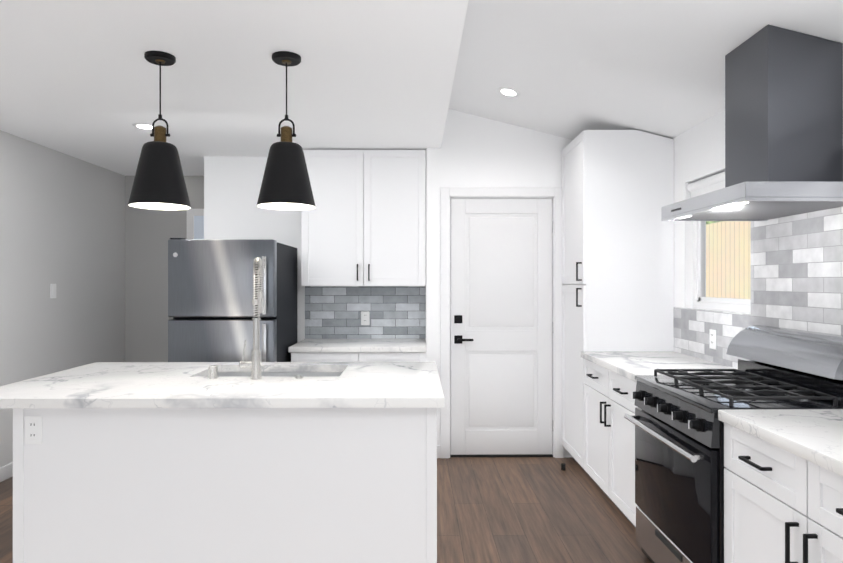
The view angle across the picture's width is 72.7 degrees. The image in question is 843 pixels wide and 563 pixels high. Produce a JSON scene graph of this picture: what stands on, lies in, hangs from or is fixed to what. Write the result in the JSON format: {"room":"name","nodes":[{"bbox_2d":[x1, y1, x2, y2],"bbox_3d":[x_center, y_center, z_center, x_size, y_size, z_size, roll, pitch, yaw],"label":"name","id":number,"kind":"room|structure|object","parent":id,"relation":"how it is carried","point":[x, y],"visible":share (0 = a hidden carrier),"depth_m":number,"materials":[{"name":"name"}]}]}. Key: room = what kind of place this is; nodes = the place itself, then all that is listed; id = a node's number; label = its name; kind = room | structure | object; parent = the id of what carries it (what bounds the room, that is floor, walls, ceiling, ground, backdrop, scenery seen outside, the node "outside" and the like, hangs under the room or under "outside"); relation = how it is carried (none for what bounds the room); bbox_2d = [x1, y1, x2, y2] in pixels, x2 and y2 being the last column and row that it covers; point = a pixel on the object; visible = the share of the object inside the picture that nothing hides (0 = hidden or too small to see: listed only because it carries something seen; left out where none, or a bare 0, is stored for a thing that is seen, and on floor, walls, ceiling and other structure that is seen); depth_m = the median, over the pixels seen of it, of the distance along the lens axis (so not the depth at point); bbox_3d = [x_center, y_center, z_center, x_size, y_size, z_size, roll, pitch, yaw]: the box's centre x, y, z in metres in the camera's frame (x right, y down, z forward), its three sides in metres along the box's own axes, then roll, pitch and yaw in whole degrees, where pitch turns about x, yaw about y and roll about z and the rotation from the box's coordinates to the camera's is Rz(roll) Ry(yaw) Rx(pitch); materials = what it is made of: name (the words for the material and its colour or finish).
{"room":"kitchen","nodes":[
{"label":"kitchen","id":0,"kind":"room"},
{"bbox_2d":[0,130,124,466],"bbox_3d":[-2.986,0.159,1.455,0.150,2.470,9.100,0,0,-1],"label":"wall","id":1,"kind":"structure","parent":0,"point":[62,221],"depth_m":4.61,"materials":[{"name":"grey paint"}]},
{"bbox_2d":[0,462,12,481],"bbox_3d":[-2.902,1.343,1.305,0.014,0.100,8.800,0,0,-1],"label":"baseboard","id":2,"kind":"structure","parent":1,"relation":"attached to","point":[6,471],"depth_m":4.04,"materials":[{"name":"white wood"}]},
{"bbox_2d":[50,284,55,297],"bbox_3d":[-2.938,0.076,4.576,0.008,0.116,0.072,0,0,-1],"label":"light switch","id":3,"kind":"object","parent":1,"relation":"attached to","point":[52,290],"visible":1,"depth_m":4.57,"materials":[{"name":"white plastic"}]},
{"bbox_2d":[125,176,203,361],"bbox_3d":[-1.405,0.161,5.786,3.100,2.470,0.170,0,0,-1],"label":"wall","id":4,"kind":"structure","parent":0,"point":[149,233],"depth_m":5.67,"materials":[{"name":"grey paint"}]},
{"bbox_2d":[0,0,468,175],"bbox_3d":[-1.514,-1.306,1.471,3.395,0.500,9.100,0,0,-1],"label":"ceiling","id":5,"kind":"structure","parent":0,"point":[79,79],"depth_m":2.94,"materials":[{"name":"white paint"}]},
{"bbox_2d":[132,123,155,128],"bbox_3d":[-1.875,-1.051,3.887,0.156,0.006,0.156,0,0,-1],"label":"recessed light","id":6,"kind":"object","parent":5,"relation":"in","point":[143,125],"visible":0.83,"depth_m":3.86,"materials":[{"name":"white"}]},
{"bbox_2d":[128,51,190,209],"bbox_3d":[-1.223,-0.703,2.684,0.270,0.704,0.270,0,0,-1],"label":"pendant light","id":7,"kind":"object","parent":5,"relation":"hanging from","point":[159,183],"visible":1,"depth_m":2.62,"materials":[{"name":"black metal"}]},
{"bbox_2d":[257,51,315,209],"bbox_3d":[-0.633,-0.703,2.690,0.270,0.704,0.270,0,0,-1],"label":"pendant light","id":8,"kind":"object","parent":5,"relation":"hanging from","point":[285,184],"visible":1,"depth_m":2.62,"materials":[{"name":"black metal"}]},
{"bbox_2d":[204,157,425,342],"bbox_3d":[-0.840,0.161,4.807,1.990,2.470,0.320,0,0,-1],"label":"wall","id":9,"kind":"structure","parent":0,"point":[232,188],"depth_m":4.84,"materials":[{"name":"white paint"}]},
{"bbox_2d":[301,150,425,285],"bbox_3d":[-0.460,-0.504,4.672,0.986,1.080,0.353,0,0,-1],"label":"upper cabinet","id":10,"kind":"object","parent":9,"relation":"attached to","point":[363,222],"visible":0.96,"depth_m":4.54,"materials":[{"name":"white wood"}]},
{"bbox_2d":[305,284,425,338],"bbox_3d":[-0.475,0.253,4.848,1.020,0.458,0.006,0,0,-1],"label":"wall tile","id":11,"kind":"structure","parent":9,"relation":"attached to","point":[332,312],"depth_m":4.84,"materials":[{"name":"grey tile"}]},
{"bbox_2d":[361,311,369,324],"bbox_3d":[-0.475,0.311,4.840,0.072,0.116,0.008,0,0,-1],"label":"electrical outlet","id":12,"kind":"object","parent":11,"relation":"attached to","point":[365,317],"visible":1,"depth_m":4.84,"materials":[{"name":"white plastic"}]},
{"bbox_2d":[0,457,650,562],"bbox_3d":[-1.171,1.444,1.473,6.480,0.100,9.100,0,0,-1],"label":"floor","id":13,"kind":"structure","parent":0,"point":[519,510],"depth_m":3.40,"materials":[{"name":"brown wood"}]},
{"bbox_2d":[13,410,436,562],"bbox_3d":[-0.823,0.958,2.892,1.764,0.874,1.007,0,0,-1],"label":"kitchen island","id":14,"kind":"object","parent":13,"relation":"on","point":[188,462],"depth_m":2.40,"materials":[{"name":"white wood"}]},
{"bbox_2d":[0,362,443,409],"bbox_3d":[-0.923,0.500,2.891,2.024,0.040,1.070,0,0,-1],"label":"island countertop","id":15,"kind":"structure","parent":14,"relation":"on","point":[97,385],"depth_m":2.57,"materials":[{"name":"white stone"}]},
{"bbox_2d":[208,365,217,378],"bbox_3d":[-1.035,0.449,2.845,0.044,0.062,0.044,0,0,-1],"label":"soap dispenser","id":16,"kind":"object","parent":15,"relation":"on","point":[212,371],"visible":1,"depth_m":2.83,"materials":[{"name":"silver metal"}]},
{"bbox_2d":[239,257,263,379],"bbox_3d":[-0.843,0.178,2.907,0.110,0.603,0.215,0,0,-1],"label":"faucet","id":17,"kind":"object","parent":15,"relation":"on","point":[254,364],"visible":1,"depth_m":2.81,"materials":[{"name":"silver metal"}]},
{"bbox_2d":[218,370,339,373],"bbox_3d":[-0.797,0.618,3.097,0.784,0.218,0.424,0,0,-1],"label":"sink","id":18,"kind":"object","parent":15,"relation":"in","point":[219,371],"depth_m":3.30,"materials":[{"name":"silver metal"}]},
{"bbox_2d":[168,238,296,361],"bbox_3d":[-1.359,0.549,4.234,0.720,1.692,0.835,0,0,-1],"label":"fridge","id":19,"kind":"object","parent":13,"relation":"on","point":[210,296],"visible":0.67,"depth_m":3.87,"materials":[{"name":"grey metal"}]},
{"bbox_2d":[288,338,426,361],"bbox_3d":[-0.472,0.939,4.516,1.013,0.914,0.663,0,0,-1],"label":"base cabinet","id":20,"kind":"object","parent":13,"relation":"on","point":[369,350],"visible":0.27,"depth_m":4.22,"materials":[{"name":"white stone"}]},
{"bbox_2d":[561,463,565,470],"bbox_3d":[1.051,1.373,4.245,0.031,0.045,0.032,0,0,-1],"label":"door stop","id":21,"kind":"object","parent":13,"relation":"on","point":[563,466],"visible":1,"depth_m":4.23,"materials":[{"name":"black rubber"}]},
{"bbox_2d":[562,130,673,483],"bbox_3d":[1.407,0.175,4.248,0.663,2.440,0.597,0,0,-1],"label":"tall cabinet","id":22,"kind":"object","parent":13,"relation":"on","point":[617,252],"visible":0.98,"depth_m":3.95,"materials":[{"name":"white wood"}]},
{"bbox_2d":[581,351,736,527],"bbox_3d":[1.415,0.938,3.440,0.663,0.914,1.011,0,0,-1],"label":"base cabinet","id":23,"kind":"object","parent":13,"relation":"on","point":[610,382],"visible":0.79,"depth_m":3.40,"materials":[{"name":"white wood"}]},
{"bbox_2d":[624,325,842,562],"bbox_3d":[1.386,0.798,2.544,0.721,1.153,0.760,0,0,-1],"label":"range","id":24,"kind":"object","parent":13,"relation":"on","point":[679,464],"visible":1,"depth_m":2.43,"materials":[{"name":"black metal"}]},
{"bbox_2d":[724,425,842,562],"bbox_3d":[1.451,0.957,1.664,0.626,0.874,0.980,0,0,-1],"label":"base cabinet","id":25,"kind":"object","parent":13,"relation":"on","point":[783,486],"depth_m":1.84,"materials":[{"name":"white wood"}]},
{"bbox_2d":[718,409,842,476],"bbox_3d":[1.445,0.499,1.235,0.647,0.039,1.840,0,0,-1],"label":"countertop","id":26,"kind":"structure","parent":25,"relation":"on","point":[815,436],"depth_m":1.87,"materials":[{"name":"white stone"}]},
{"bbox_2d":[426,109,572,456],"bbox_3d":[0.957,-0.104,4.605,1.840,3.000,0.120,0,0,-1],"label":"wall","id":27,"kind":"structure","parent":0,"point":[475,151],"depth_m":4.54,"materials":[{"name":"white paint"}]},
{"bbox_2d":[450,198,552,454],"bbox_3d":[0.642,0.358,4.550,0.822,2.040,0.090,0,0,-1],"label":"door","id":28,"kind":"structure","parent":27,"relation":"in","point":[501,327],"depth_m":4.56,"materials":[{"name":"white wood"}]},
{"bbox_2d":[440,187,563,457],"bbox_3d":[0.636,0.326,4.594,0.976,2.140,0.136,0,0,-1],"label":"door frame","id":29,"kind":"structure","parent":27,"relation":"attached to","point":[447,194],"depth_m":4.53,"materials":[{"name":"white wood"}]},
{"bbox_2d":[448,0,842,139],"bbox_3d":[1.098,-1.222,0.847,1.855,0.580,7.800,0,0,-1],"label":"ceiling","id":30,"kind":"structure","parent":0,"point":[571,69],"depth_m":3.06,"materials":[{"name":"white paint"}]},
{"bbox_2d":[497,87,519,96],"bbox_3d":[0.588,-1.277,3.862,0.151,0.039,0.156,0,0,-1],"label":"recessed light","id":31,"kind":"object","parent":30,"relation":"in","point":[507,91],"visible":1,"depth_m":3.85,"materials":[{"name":"white"}]},
{"bbox_2d":[673,110,750,313],"bbox_3d":[1.845,0.043,0.854,0.140,2.700,7.800,0,0,-1],"label":"wall","id":32,"kind":"structure","parent":0,"point":[699,151],"depth_m":3.79,"materials":[{"name":"white paint"}]},
{"bbox_2d":[687,171,750,312],"bbox_3d":[1.808,-0.240,3.419,0.103,0.830,0.750,0,0,-1],"label":"window","id":33,"kind":"structure","parent":32,"relation":"in","point":[721,265],"depth_m":3.49,"materials":[{"name":"white"}]},
{"bbox_2d":[661,24,842,220],"bbox_3d":[1.484,-0.687,2.536,0.534,0.762,0.740,0,0,-1],"label":"range hood","id":34,"kind":"object","parent":32,"relation":"attached to","point":[783,122],"visible":1,"depth_m":2.38,"materials":[{"name":"silver metal"}]},
{"bbox_2d":[673,207,842,368],"bbox_3d":[1.760,-0.118,2.053,0.006,1.196,3.800,0,0,-1],"label":"wall tile","id":35,"kind":"structure","parent":32,"relation":"attached to","point":[797,271],"depth_m":2.75,"materials":[{"name":"grey tile"}]},
{"bbox_2d":[709,329,715,349],"bbox_3d":[1.739,0.345,3.423,0.008,0.116,0.072,0,0,-1],"label":"electrical outlet","id":36,"kind":"object","parent":35,"relation":"attached to","point":[712,338],"visible":1,"depth_m":3.42,"materials":[{"name":"white plastic"}]}
]}

